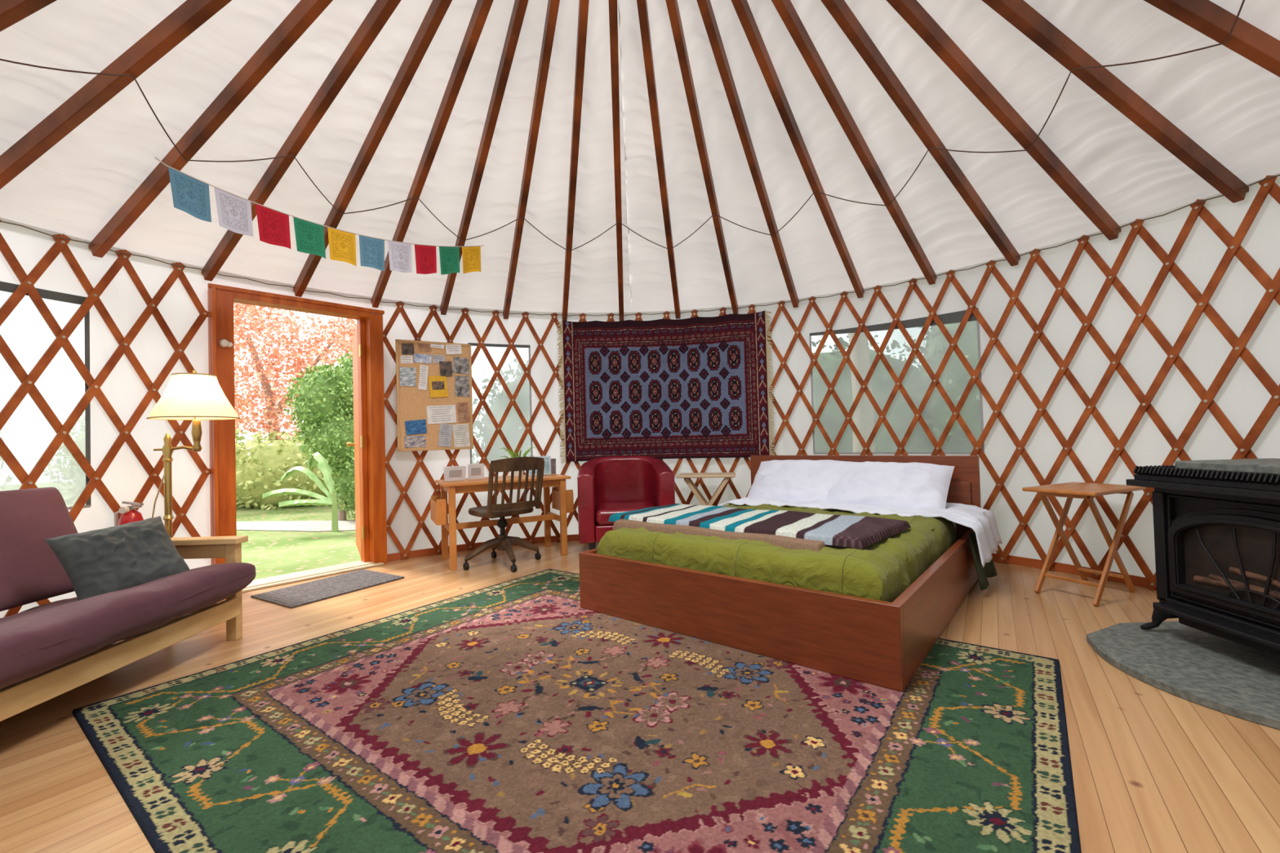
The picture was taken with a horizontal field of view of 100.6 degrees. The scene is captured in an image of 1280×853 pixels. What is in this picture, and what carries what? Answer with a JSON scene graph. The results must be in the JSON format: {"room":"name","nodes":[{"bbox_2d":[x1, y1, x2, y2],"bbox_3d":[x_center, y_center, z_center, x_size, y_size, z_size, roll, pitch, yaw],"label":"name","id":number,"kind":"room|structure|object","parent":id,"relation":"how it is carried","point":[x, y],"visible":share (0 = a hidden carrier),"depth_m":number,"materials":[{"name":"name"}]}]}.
{"room":"traditional dwelling","nodes":[
{"label":"traditional dwelling","id":0,"kind":"room"},
{"bbox_2d":[0,0,1279,313],"bbox_3d":[-0.107,-1.867,1.931,6.858,1.379,6.858,-2,-1,12],"label":"ceiling","id":1,"kind":"structure","parent":0,"point":[1228,104],"depth_m":3.16,"materials":[{"name":"fabric"}]},
{"bbox_2d":[0,0,56,31],"bbox_3d":[-2.144,-1.729,2.011,2.734,1.353,0.046,-2,-1,2],"label":"rafter","id":2,"kind":"object","parent":1,"relation":"attached to","point":[11,11],"visible":1,"depth_m":2.01,"materials":[{"name":"brown wood"}]},
{"bbox_2d":[0,0,231,189],"bbox_3d":[-2.103,-1.724,2.349,2.734,1.353,0.046,-2,-1,12],"label":"rafter","id":3,"kind":"object","parent":1,"relation":"attached to","point":[190,15],"visible":1,"depth_m":2.40,"materials":[{"name":"brown wood"}]},
{"bbox_2d":[88,0,333,257],"bbox_3d":[-2.005,-1.720,2.675,2.734,1.353,0.046,-2,-1,21],"label":"rafter","id":4,"kind":"object","parent":1,"relation":"attached to","point":[305,12],"visible":0.93,"depth_m":2.73,"materials":[{"name":"brown wood"}]},
{"bbox_2d":[201,0,400,280],"bbox_3d":[-1.855,-1.718,2.980,2.734,1.353,0.046,-2,-1,31],"label":"rafter","id":5,"kind":"object","parent":1,"relation":"attached to","point":[381,11],"visible":0.96,"depth_m":2.93,"materials":[{"name":"brown wood"}]},
{"bbox_2d":[293,0,452,297],"bbox_3d":[-1.656,-1.719,3.256,2.734,1.353,0.046,-2,-1,41],"label":"rafter","id":6,"kind":"object","parent":1,"relation":"attached to","point":[437,9],"visible":0.96,"depth_m":3.12,"materials":[{"name":"brown wood"}]},
{"bbox_2d":[0,0,1244,251],"bbox_3d":[-0.104,-1.552,2.904,4.998,0.143,3.007,-2,-1,0],"label":"cord","id":7,"kind":"object","parent":6,"relation":"hanging from","point":[1243,1],"visible":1,"depth_m":2.97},
{"bbox_2d":[370,0,493,307],"bbox_3d":[-1.414,-1.721,3.496,0.046,1.353,2.734,-1,-1,-40],"label":"rafter","id":8,"kind":"object","parent":1,"relation":"attached to","point":[482,9],"visible":0.98,"depth_m":3.25,"materials":[{"name":"brown wood"}]},
{"bbox_2d":[440,0,528,315],"bbox_3d":[-1.135,-1.725,3.691,0.046,1.353,2.734,-1,-1,-30],"label":"rafter","id":9,"kind":"object","parent":1,"relation":"attached to","point":[519,8],"visible":0.95,"depth_m":3.34,"materials":[{"name":"brown wood"}]},
{"bbox_2d":[155,156,484,247],"bbox_3d":[-1.870,-1.356,3.494,0.016,0.190,1.972,-2,-1,39],"label":"string","id":10,"kind":"object","parent":9,"relation":"hanging from","point":[155,157],"visible":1,"depth_m":3.23,"materials":[{"name":"fabric"}]},
{"bbox_2d":[168,166,211,222],"bbox_3d":[-2.404,-1.238,2.844,0.021,0.237,0.179,-2,-1,34],"label":"flag","id":11,"kind":"object","parent":10,"relation":"hanging from","point":[190,195],"visible":1,"depth_m":2.84,"materials":[{"name":"fabric"}]},
{"bbox_2d":[213,186,253,236],"bbox_3d":[-2.287,-1.203,2.992,0.025,0.226,0.177,-2,-1,38],"label":"flag","id":12,"kind":"object","parent":10,"relation":"hanging from","point":[234,212],"visible":1,"depth_m":2.99,"materials":[{"name":"fabric"}]},
{"bbox_2d":[255,204,290,248],"bbox_3d":[-2.168,-1.176,3.140,0.027,0.220,0.176,-2,-1,40],"label":"flag","id":13,"kind":"object","parent":10,"relation":"hanging from","point":[273,226],"visible":1,"depth_m":3.14,"materials":[{"name":"fabric"}]},
{"bbox_2d":[293,217,325,258],"bbox_3d":[-2.035,-1.160,3.276,0.022,0.217,0.174,-3,-2,44],"label":"flag","id":14,"kind":"object","parent":10,"relation":"hanging from","point":[309,236],"visible":1,"depth_m":3.28,"materials":[{"name":"fabric"}]},
{"bbox_2d":[327,226,356,266],"bbox_3d":[-1.913,-1.157,3.421,0.024,0.211,0.172,-3,-1,42],"label":"flag","id":15,"kind":"object","parent":10,"relation":"hanging from","point":[342,244],"visible":1,"depth_m":3.42,"materials":[{"name":"fabric"}]},
{"bbox_2d":[359,235,384,271],"bbox_3d":[-1.797,-1.168,3.571,0.028,0.215,0.170,-2,-1,39],"label":"flag","id":16,"kind":"object","parent":10,"relation":"hanging from","point":[371,250],"visible":1,"depth_m":3.56,"materials":[{"name":"fabric"}]},
{"bbox_2d":[387,240,412,272],"bbox_3d":[-1.672,-1.186,3.714,0.023,0.225,0.168,-2,-1,36],"label":"flag","id":17,"kind":"object","parent":10,"relation":"hanging from","point":[399,253],"visible":1,"depth_m":3.71,"materials":[{"name":"fabric"}]},
{"bbox_2d":[414,244,436,274],"bbox_3d":[-1.561,-1.213,3.868,0.023,0.239,0.167,-2,-1,36],"label":"flag","id":18,"kind":"object","parent":10,"relation":"hanging from","point":[425,255],"visible":1,"depth_m":3.87,"materials":[{"name":"fabric"}]},
{"bbox_2d":[439,246,459,274],"bbox_3d":[-1.442,-1.252,4.017,0.028,0.251,0.168,-2,-1,39],"label":"flag","id":19,"kind":"object","parent":10,"relation":"hanging from","point":[449,255],"visible":1,"depth_m":4.02,"materials":[{"name":"fabric"}]},
{"bbox_2d":[462,246,480,273],"bbox_3d":[-1.321,-1.305,4.164,0.023,0.257,0.167,-3,-1,43],"label":"flag","id":20,"kind":"object","parent":10,"relation":"hanging from","point":[471,255],"visible":1,"depth_m":4.17,"materials":[{"name":"fabric"}]},
{"bbox_2d":[502,0,559,319],"bbox_3d":[-0.829,-1.730,3.838,0.046,1.353,2.734,-1,-1,-21],"label":"rafter","id":21,"kind":"object","parent":1,"relation":"attached to","point":[553,6],"visible":0.95,"depth_m":3.46,"materials":[{"name":"brown wood"}]},
{"bbox_2d":[561,0,589,320],"bbox_3d":[-0.501,-1.738,3.932,0.046,1.353,2.734,-1,-1,-11],"label":"rafter","id":22,"kind":"object","parent":1,"relation":"attached to","point":[583,13],"visible":0.94,"depth_m":3.50,"materials":[{"name":"brown wood"}]},
{"bbox_2d":[608,0,623,320],"bbox_3d":[-0.163,-1.746,3.970,0.046,1.353,2.734,-2,-1,-2],"label":"rafter","id":23,"kind":"object","parent":1,"relation":"attached to","point":[613,18],"visible":1,"depth_m":3.52,"materials":[{"name":"brown wood"}]},
{"bbox_2d":[636,0,680,319],"bbox_3d":[0.176,-1.756,3.952,0.046,1.353,2.734,-2,-1,8],"label":"rafter","id":24,"kind":"object","parent":1,"relation":"attached to","point":[642,4],"visible":0.94,"depth_m":3.52,"materials":[{"name":"brown wood"}]},
{"bbox_2d":[665,0,738,314],"bbox_3d":[0.508,-1.766,3.877,0.046,1.353,2.734,-2,-1,17],"label":"rafter","id":25,"kind":"object","parent":1,"relation":"attached to","point":[672,5],"visible":0.97,"depth_m":3.49,"materials":[{"name":"brown wood"}]},
{"bbox_2d":[696,0,799,307],"bbox_3d":[0.823,-1.777,3.748,0.046,1.353,2.734,-2,-1,27],"label":"rafter","id":26,"kind":"object","parent":1,"relation":"attached to","point":[705,7],"visible":0.94,"depth_m":3.44,"materials":[{"name":"brown wood"}]},
{"bbox_2d":[731,0,864,297],"bbox_3d":[1.112,-1.789,3.569,0.046,1.353,2.734,-2,-1,37],"label":"rafter","id":27,"kind":"object","parent":1,"relation":"attached to","point":[743,10],"visible":0.96,"depth_m":3.36,"materials":[{"name":"brown wood"}]},
{"bbox_2d":[771,0,937,284],"bbox_3d":[1.367,-1.800,3.344,2.734,1.353,0.046,-1,-2,-44],"label":"rafter","id":28,"kind":"object","parent":1,"relation":"attached to","point":[785,9],"visible":0.98,"depth_m":3.24,"materials":[{"name":"brown wood"}]},
{"bbox_2d":[821,0,1020,266],"bbox_3d":[1.582,-1.811,3.080,2.734,1.353,0.046,-1,-1,-34],"label":"rafter","id":29,"kind":"object","parent":1,"relation":"attached to","point":[839,10],"visible":0.94,"depth_m":3.07,"materials":[{"name":"brown wood"}]},
{"bbox_2d":[886,0,1121,240],"bbox_3d":[1.749,-1.821,2.784,2.734,1.353,0.046,-1,-1,-25],"label":"rafter","id":30,"kind":"object","parent":1,"relation":"attached to","point":[912,11],"visible":0.95,"depth_m":2.85,"materials":[{"name":"brown wood"}]},
{"bbox_2d":[982,0,1248,203],"bbox_3d":[1.865,-1.830,2.464,2.734,1.353,0.046,-1,-1,-15],"label":"rafter","id":31,"kind":"object","parent":1,"relation":"attached to","point":[1019,13],"visible":0.91,"depth_m":2.56,"materials":[{"name":"brown wood"}]},
{"bbox_2d":[1143,0,1279,77],"bbox_3d":[1.926,-1.838,2.129,2.734,1.353,0.046,-1,-1,-6],"label":"rafter","id":32,"kind":"object","parent":1,"relation":"attached to","point":[1206,17],"visible":1,"depth_m":2.15,"materials":[{"name":"brown wood"}]},
{"bbox_2d":[0,173,1279,617],"bbox_3d":[-0.060,-0.078,1.896,6.781,2.270,6.780,-2,-1,0],"label":"wall","id":33,"kind":"structure","parent":0,"point":[1242,397],"depth_m":3.48,"materials":[{"name":"fabric"}]},
{"bbox_2d":[0,280,91,509],"bbox_3d":[-3.369,-0.151,2.475,0.072,1.230,1.312,-2,-1,10],"label":"window","id":34,"kind":"structure","parent":33,"relation":"in","point":[27,433],"depth_m":2.94,"materials":[{"name":"clear plastic"}]},
{"bbox_2d":[0,219,211,617],"bbox_3d":[-3.228,0.016,2.143,0.382,2.239,3.024,-2,-1,4],"label":"lattice panel","id":35,"kind":"object","parent":33,"relation":"attached to","point":[26,286],"visible":0.64,"depth_m":3.11,"materials":[{"name":"brown wood"}]},
{"bbox_2d":[113,501,143,526],"bbox_3d":[-3.039,0.669,3.163,0.134,0.449,0.121,-1,-1,-40],"label":"fire extinguisher","id":36,"kind":"object","parent":35,"relation":"attached to","point":[130,514],"visible":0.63,"depth_m":3.15,"materials":[{"name":"red paint"}]},
{"bbox_2d":[207,283,386,592],"bbox_3d":[-2.548,0.091,4.362,0.794,2.123,1.659,-2,-1,9],"label":"door frame","id":37,"kind":"structure","parent":33,"relation":"in","point":[371,520],"depth_m":4.24,"materials":[{"name":"brown wood"}]},
{"bbox_2d":[467,342,533,465],"bbox_3d":[-1.320,-0.214,5.042,0.579,1.140,0.020,-1,-1,-22],"label":"window","id":38,"kind":"structure","parent":33,"relation":"in","point":[512,372],"depth_m":5.05,"materials":[{"name":"clear plastic"}]},
{"bbox_2d":[0,173,1279,315],"bbox_3d":[-0.088,-1.147,2.958,6.664,0.018,4.583,-2,-1,0],"label":"trim","id":39,"kind":"structure","parent":33,"relation":"attached to","point":[1279,174],"depth_m":3.80,"materials":[{"name":"metal"}]},
{"bbox_2d":[386,533,1148,587],"bbox_3d":[0.173,1.001,1.877,6.364,0.059,6.768,-2,-1,0],"label":"baseboard","id":40,"kind":"structure","parent":33,"relation":"attached to","point":[1140,581],"depth_m":3.83,"materials":[{"name":"brown wood"}]},
{"bbox_2d":[382,175,1279,590],"bbox_3d":[1.188,-0.078,3.581,6.537,2.239,2.552,-2,-1,37],"label":"lattice panel","id":41,"kind":"object","parent":33,"relation":"attached to","point":[1272,286],"visible":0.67,"depth_m":3.78,"materials":[{"name":"brown wood"}]},
{"bbox_2d":[395,338,473,451],"bbox_3d":[-1.804,-0.270,4.690,0.632,0.957,0.023,-1,-1,-32],"label":"corkboard","id":42,"kind":"object","parent":41,"relation":"hanging from","point":[412,402],"visible":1,"depth_m":4.64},
{"bbox_2d":[400,355,413,363],"bbox_3d":[-2.005,-0.576,4.569,0.098,0.072,0.002,-1,-1,-32],"label":"paper","id":43,"kind":"object","parent":42,"relation":"attached to","point":[404,359],"visible":1,"depth_m":4.57,"materials":[{"name":"paper"}]},
{"bbox_2d":[400,366,415,386],"bbox_3d":[-1.994,-0.427,4.568,0.130,0.165,0.002,-1,-1,-32],"label":"paper","id":44,"kind":"object","parent":42,"relation":"attached to","point":[407,375],"visible":1,"depth_m":4.57,"materials":[{"name":"paper"}]},
{"bbox_2d":[400,343,414,354],"bbox_3d":[-1.998,-0.667,4.577,0.106,0.102,0.002,-1,-1,-32],"label":"paper","id":45,"kind":"object","parent":42,"relation":"attached to","point":[406,348],"visible":1,"depth_m":4.58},
{"bbox_2d":[404,435,426,448],"bbox_3d":[-1.938,0.131,4.586,0.175,0.106,0.002,-1,-1,-32],"label":"paper","id":46,"kind":"object","parent":42,"relation":"attached to","point":[411,442],"visible":1,"depth_m":4.58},
{"bbox_2d":[404,419,426,435],"bbox_3d":[-1.932,0.006,4.587,0.178,0.134,0.002,-1,-1,-32],"label":"paper","id":47,"kind":"object","parent":42,"relation":"attached to","point":[412,427],"visible":1,"depth_m":4.59,"materials":[{"name":"paper"}]},
{"bbox_2d":[413,353,431,364],"bbox_3d":[-1.895,-0.592,4.636,0.148,0.083,0.002,-1,-1,-32],"label":"paper","id":48,"kind":"object","parent":42,"relation":"attached to","point":[423,358],"visible":1,"depth_m":4.63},
{"bbox_2d":[417,364,428,390],"bbox_3d":[-1.887,-0.427,4.632,0.088,0.221,0.002,-1,-1,-32],"label":"paper","id":49,"kind":"object","parent":42,"relation":"attached to","point":[423,378],"visible":1,"depth_m":4.63,"materials":[{"name":"paper"}]},
{"bbox_2d":[417,342,431,351],"bbox_3d":[-1.880,-0.693,4.649,0.111,0.086,0.002,-1,-1,-32],"label":"paper","id":50,"kind":"object","parent":42,"relation":"attached to","point":[422,347],"visible":1,"depth_m":4.65,"materials":[{"name":"paper"}]},
{"bbox_2d":[430,343,444,348],"bbox_3d":[-1.791,-0.719,4.702,0.116,0.055,0.002,-1,-1,-32],"label":"paper","id":51,"kind":"object","parent":42,"relation":"attached to","point":[433,345],"visible":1,"depth_m":4.70,"materials":[{"name":"paper"}]},
{"bbox_2d":[428,375,448,397],"bbox_3d":[-1.780,-0.352,4.694,0.162,0.197,0.002,-1,-1,-32],"label":"paper","id":52,"kind":"object","parent":42,"relation":"attached to","point":[437,384],"visible":1,"depth_m":4.69,"materials":[{"name":"paper"}]},
{"bbox_2d":[431,381,444,390],"bbox_3d":[-1.781,-0.362,4.693,0.105,0.075,0.001,-6,1,-32],"label":"picture","id":53,"kind":"object","parent":52,"relation":"attached to","point":[436,385],"depth_m":4.69},
{"bbox_2d":[432,355,444,363],"bbox_3d":[-1.780,-0.597,4.705,0.104,0.072,0.002,-1,-1,-32],"label":"paper","id":54,"kind":"object","parent":42,"relation":"attached to","point":[436,358],"visible":1,"depth_m":4.70,"materials":[{"name":"paper"}]},
{"bbox_2d":[426,404,456,424],"bbox_3d":[-1.754,-0.107,4.706,0.253,0.171,0.002,-1,-1,-32],"label":"paper","id":55,"kind":"object","parent":42,"relation":"attached to","point":[446,413],"visible":1,"depth_m":4.70,"materials":[{"name":"paper"}]},
{"bbox_2d":[437,423,452,447],"bbox_3d":[-1.726,0.077,4.717,0.130,0.212,0.002,-1,-1,-32],"label":"paper","id":56,"kind":"object","parent":42,"relation":"attached to","point":[445,429],"visible":1,"depth_m":4.71,"materials":[{"name":"paper"}]},
{"bbox_2d":[439,361,452,376],"bbox_3d":[-1.727,-0.513,4.733,0.110,0.139,0.002,-1,-1,-32],"label":"paper","id":57,"kind":"object","parent":42,"relation":"attached to","point":[446,367],"visible":1,"depth_m":4.73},
{"bbox_2d":[444,344,462,354],"bbox_3d":[-1.672,-0.692,4.773,0.144,0.099,0.002,-1,-1,-32],"label":"paper","id":58,"kind":"object","parent":42,"relation":"attached to","point":[450,348],"visible":1,"depth_m":4.77,"materials":[{"name":"paper"}]},
{"bbox_2d":[452,355,469,374],"bbox_3d":[-1.612,-0.551,4.813,0.172,0.164,0.002,-1,-1,-32],"label":"paper","id":59,"kind":"object","parent":42,"relation":"attached to","point":[460,365],"visible":1,"depth_m":4.81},
{"bbox_2d":[452,423,470,447],"bbox_3d":[-1.608,0.082,4.788,0.153,0.214,0.002,-1,-1,-32],"label":"paper","id":60,"kind":"object","parent":42,"relation":"attached to","point":[460,432],"visible":1,"depth_m":4.79,"materials":[{"name":"paper"}]},
{"bbox_2d":[454,375,469,396],"bbox_3d":[-1.607,-0.364,4.810,0.137,0.191,0.002,-1,-1,-32],"label":"paper","id":61,"kind":"object","parent":42,"relation":"attached to","point":[461,383],"visible":1,"depth_m":4.81,"materials":[{"name":"paper"}]},
{"bbox_2d":[457,401,470,422],"bbox_3d":[-1.595,-0.129,4.804,0.114,0.187,0.002,-1,-1,-32],"label":"paper","id":62,"kind":"object","parent":42,"relation":"attached to","point":[463,408],"visible":1,"depth_m":4.80,"materials":[{"name":"paper"}]},
{"bbox_2d":[556,310,775,463],"bbox_3d":[0.236,-0.360,5.132,2.050,1.400,0.177,-2,-1,5],"label":"rug","id":63,"kind":"object","parent":41,"relation":"hanging from","point":[695,387],"visible":0.98,"depth_m":5.18,"materials":[{"name":"fabric"}]},
{"bbox_2d":[808,307,984,454],"bbox_3d":[2.097,-0.323,4.469,1.323,1.110,0.073,-2,-1,40],"label":"window","id":64,"kind":"structure","parent":33,"relation":"in","point":[934,346],"depth_m":4.49,"materials":[{"name":"clear plastic"}]},
{"bbox_2d":[0,540,1279,852],"bbox_3d":[-0.027,1.077,1.876,6.838,0.080,6.838,-2,-1,0],"label":"floor","id":65,"kind":"structure","parent":0,"point":[1154,770],"depth_m":1.80,"materials":[{"name":"brown wood"}]},
{"bbox_2d":[0,487,256,721],"bbox_3d":[-2.524,0.691,1.829,1.093,0.827,2.005,-2,-1,0],"label":"futon sofa","id":66,"kind":"object","parent":65,"relation":"on","point":[39,646],"visible":0.92,"depth_m":2.28,"materials":[{"name":"fabric"}]},
{"bbox_2d":[0,487,78,611],"bbox_3d":[-2.915,0.550,1.841,0.318,0.523,1.800,-2,-1,0],"label":"backrest cushion","id":67,"kind":"object","parent":66,"relation":"on","point":[31,571],"depth_m":2.48,"materials":[{"name":"fabric"}]},
{"bbox_2d":[44,515,190,600],"bbox_3d":[-2.383,0.617,2.460,0.287,0.341,0.434,-2,-1,25],"label":"cushion","id":68,"kind":"object","parent":66,"relation":"on","point":[95,562],"visible":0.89,"depth_m":2.39,"materials":[{"name":"grey fabric"}]},
{"bbox_2d":[0,562,256,689],"bbox_3d":[-2.437,0.841,1.856,0.928,0.342,1.840,-2,-1,0],"label":"seat cushion","id":69,"kind":"object","parent":66,"relation":"on","point":[39,646],"depth_m":2.12,"materials":[{"name":"fabric"}]},
{"bbox_2d":[146,369,239,537],"bbox_3d":[-2.607,0.401,3.014,0.557,1.455,0.406,-1,-1,-15],"label":"floor lamp","id":70,"kind":"object","parent":65,"relation":"on","point":[195,397],"visible":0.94,"depth_m":2.99,"materials":[{"name":"fabric"}]},
{"bbox_2d":[250,568,404,608],"bbox_3d":[-2.170,1.123,3.741,0.520,0.013,0.780,-2,-1,31],"label":"doormat","id":71,"kind":"object","parent":65,"relation":"on","point":[301,594],"visible":1,"depth_m":3.67,"materials":[{"name":"fabric"}]},
{"bbox_2d":[430,473,573,570],"bbox_3d":[-1.169,0.781,4.572,1.140,0.675,0.530,-1,-1,-28],"label":"desk","id":72,"kind":"object","parent":65,"relation":"on","point":[562,500],"visible":0.98,"depth_m":4.51,"materials":[{"name":"brown wood"}]},
{"bbox_2d":[443,466,466,481],"bbox_3d":[-1.522,0.387,4.372,0.170,0.117,0.065,-1,-1,-36],"label":"greeting card","id":73,"kind":"object","parent":72,"relation":"on","point":[451,473],"visible":1,"depth_m":4.35,"materials":[{"name":"paper"}]},
{"bbox_2d":[448,469,462,477],"bbox_3d":[-1.512,0.386,4.357,0.102,0.058,0.016,-1,-1,-36],"label":"picture","id":74,"kind":"object","parent":73,"relation":"attached to","point":[452,473],"depth_m":4.36},
{"bbox_2d":[467,463,484,479],"bbox_3d":[-1.388,0.380,4.500,0.130,0.127,0.067,-1,-1,-16],"label":"greeting card","id":75,"kind":"object","parent":72,"relation":"on","point":[475,471],"visible":1,"depth_m":4.48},
{"bbox_2d":[471,467,480,475],"bbox_3d":[-1.383,0.380,4.482,0.078,0.063,0.017,-1,-1,-16],"label":"picture","id":76,"kind":"object","parent":75,"relation":"attached to","point":[474,471],"depth_m":4.48},
{"bbox_2d":[500,446,535,476],"bbox_3d":[-1.098,0.314,4.758,0.297,0.260,0.291,-1,-2,-45],"label":"potted plant","id":77,"kind":"object","parent":72,"relation":"on","point":[513,454],"visible":0.4,"depth_m":4.74,"materials":[{"name":"green plant"}]},
{"bbox_2d":[528,456,551,475],"bbox_3d":[-0.911,0.353,4.814,0.200,0.168,0.109,-1,-1,-13],"label":"picture frame","id":78,"kind":"object","parent":72,"relation":"on","point":[547,471],"visible":0.48,"depth_m":4.79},
{"bbox_2d":[529,457,549,473],"bbox_3d":[-0.901,0.352,4.776,0.170,0.138,0.030,-1,-1,-13],"label":"print","id":79,"kind":"object","parent":78,"relation":"attached to","point":[546,470],"depth_m":4.79},
{"bbox_2d":[551,458,555,474],"bbox_3d":[-0.838,0.368,4.917,0.120,0.140,0.029,-2,-1,1],"label":"picture frame","id":80,"kind":"object","parent":72,"relation":"on","point":[553,460],"visible":0.36,"depth_m":4.91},
{"bbox_2d":[462,457,544,572],"bbox_3d":[-1.094,0.676,4.268,0.599,0.869,0.680,-1,-1,-40],"label":"office chair","id":81,"kind":"object","parent":65,"relation":"on","point":[503,542],"visible":1,"depth_m":4.11,"materials":[{"name":"brown wood"}]},
{"bbox_2d":[71,568,1081,852],"bbox_3d":[-0.205,1.040,2.142,3.952,0.011,3.837,-2,-1,0],"label":"rug","id":82,"kind":"object","parent":65,"relation":"on","point":[513,716],"visible":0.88,"depth_m":1.71,"materials":[{"name":"fabric"}]},
{"bbox_2d":[578,455,981,692],"bbox_3d":[0.998,0.629,3.389,1.735,0.792,2.165,-2,-1,40],"label":"bed","id":83,"kind":"object","parent":82,"relation":"on","point":[881,643],"visible":0.5,"depth_m":2.44,"materials":[{"name":"brown wood"}]},
{"bbox_2d":[596,503,997,602],"bbox_3d":[1.034,0.777,3.292,1.768,0.442,1.944,-2,-1,40],"label":"quilt","id":84,"kind":"object","parent":83,"relation":"on","point":[882,570],"visible":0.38,"depth_m":2.55,"materials":[{"name":"fabric"}]},
{"bbox_2d":[608,503,911,551],"bbox_3d":[0.609,0.562,3.075,1.591,0.079,0.756,-2,-1,40],"label":"folded blanket","id":85,"kind":"object","parent":84,"relation":"on","point":[789,530],"visible":1,"depth_m":2.86,"materials":[{"name":"fabric"}]},
{"bbox_2d":[717,497,1002,567],"bbox_3d":[1.468,0.676,3.802,1.799,0.289,0.683,-2,-1,40],"label":"sheet","id":86,"kind":"object","parent":84,"relation":"on","point":[981,521],"visible":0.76,"depth_m":3.41,"materials":[{"name":"white fabric"}]},
{"bbox_2d":[746,459,850,502],"bbox_3d":[1.271,0.460,4.225,0.826,0.382,0.395,-2,-1,37],"label":"pillow","id":87,"kind":"object","parent":83,"relation":"on","point":[792,480],"visible":0.7,"depth_m":4.15,"materials":[{"name":"fabric"}]},
{"bbox_2d":[822,461,954,509],"bbox_3d":[1.744,0.441,3.793,0.820,0.375,0.402,-3,-1,41],"label":"pillow","id":88,"kind":"object","parent":83,"relation":"on","point":[913,485],"visible":0.8,"depth_m":3.67,"materials":[{"name":"fabric"}]},
{"bbox_2d":[577,455,675,550],"bbox_3d":[-0.133,0.684,4.789,0.819,0.820,0.761,-1,-1,-4],"label":"armchair","id":89,"kind":"object","parent":65,"relation":"on","point":[607,486],"visible":0.71,"depth_m":4.81,"materials":[{"name":"red leather"}]},
{"bbox_2d":[595,502,654,524],"bbox_3d":[-0.122,0.757,4.657,0.525,0.130,0.500,-1,-1,-4],"label":"seat cushion","id":90,"kind":"object","parent":89,"relation":"on","point":[603,511],"depth_m":4.47,"materials":[{"name":"red leather"}]},
{"bbox_2d":[676,472,735,505],"bbox_3d":[0.621,0.757,4.876,0.520,0.643,0.340,-2,-1,10],"label":"folding tray table","id":91,"kind":"object","parent":65,"relation":"on","point":[686,476],"visible":0.58,"depth_m":4.78,"materials":[{"name":"brown wood"}]},
{"bbox_2d":[1022,481,1146,607],"bbox_3d":[2.639,0.674,3.151,0.560,0.634,0.370,-1,-1,-25],"label":"folding tray table","id":92,"kind":"object","parent":65,"relation":"on","point":[1086,491],"visible":0.98,"depth_m":3.09,"materials":[{"name":"brown wood"}]},
{"bbox_2d":[1086,621,1279,729],"bbox_3d":[2.607,0.949,1.941,1.340,0.031,1.320,-2,-1,0],"label":"hearth pad","id":93,"kind":"object","parent":65,"relation":"on","point":[1192,664],"visible":0.87,"depth_m":2.11,"materials":[{"name":"stone"}]},
{"bbox_2d":[1125,457,1279,657],"bbox_3d":[2.609,0.538,2.069,0.626,0.790,0.872,-2,-1,0],"label":"stove","id":94,"kind":"object","parent":93,"relation":"on","point":[1216,522],"visible":1,"depth_m":2.19,"materials":[{"name":"metal"}]},
{"label":"outside","id":95,"kind":"structure","parent":0,"visible":0},
{"bbox_2d":[235,502,360,579],"bbox_3d":[0.031,1.119,-0.021,60.000,0.001,60.000,-2,-1,0],"label":"lawn","id":96,"kind":"structure","parent":95,"point":[272,553],"depth_m":6.05,"materials":[{"name":"plant"}]},
{"bbox_2d":[235,424,338,510],"bbox_3d":[-7.097,0.713,10.051,7.784,2.435,1.928,-2,-1,0],"label":"hedge","id":97,"kind":"object","parent":96,"relation":"on","point":[260,465],"visible":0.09,"depth_m":9.54,"materials":[{"name":"green plant"}]},
{"bbox_2d":[221,289,356,440],"bbox_3d":[-9.074,-1.377,12.995,6.629,6.007,2.677,-2,-1,0],"label":"maple tree","id":98,"kind":"object","parent":96,"relation":"on","point":[271,413],"visible":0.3,"depth_m":12.60,"materials":[{"name":"red plant"}]},
{"bbox_2d":[236,520,355,531],"bbox_3d":[-4.564,1.379,7.478,4.000,0.001,1.200,-2,-1,0],"label":"garden path","id":99,"kind":"structure","parent":96,"relation":"on","point":[300,526],"depth_m":7.42,"materials":[{"name":"concrete"}]},
{"bbox_2d":[262,452,338,532],"bbox_3d":[-4.358,0.855,6.883,0.880,1.030,0.632,-2,-1,0],"label":"banana plant","id":100,"kind":"object","parent":96,"relation":"on","point":[322,465],"visible":1,"depth_m":6.88,"materials":[{"name":"green plant"}]},
{"bbox_2d":[283,350,355,520],"bbox_3d":[-4.349,0.099,7.925,1.576,2.604,1.161,-2,-1,0],"label":"tree","id":101,"kind":"object","parent":96,"relation":"on","point":[324,404],"visible":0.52,"depth_m":7.59,"materials":[{"name":"green plant"}]},
{"bbox_2d":[474,384,524,408],"bbox_3d":[-1.614,0.273,9.515,3.189,3.118,1.762,-2,-1,0],"label":"hedge","id":102,"kind":"object","parent":96,"relation":"on","point":[519,402],"visible":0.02,"depth_m":9.09,"materials":[{"name":"green plant"}]},
{"bbox_2d":[848,333,859,359],"bbox_3d":[2.738,-0.531,6.610,0.272,3.407,0.272,0,-2,-45],"label":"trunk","id":103,"kind":"object","parent":96,"relation":"on","point":[855,353],"visible":0.02,"depth_m":6.55,"materials":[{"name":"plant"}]},
{"bbox_2d":[811,333,982,452],"bbox_3d":[4.955,-0.639,7.781,9.332,4.903,2.437,-2,-1,24],"label":"tree","id":104,"kind":"object","parent":96,"relation":"on","point":[957,441],"visible":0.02,"depth_m":7.63,"materials":[{"name":"green plant"}]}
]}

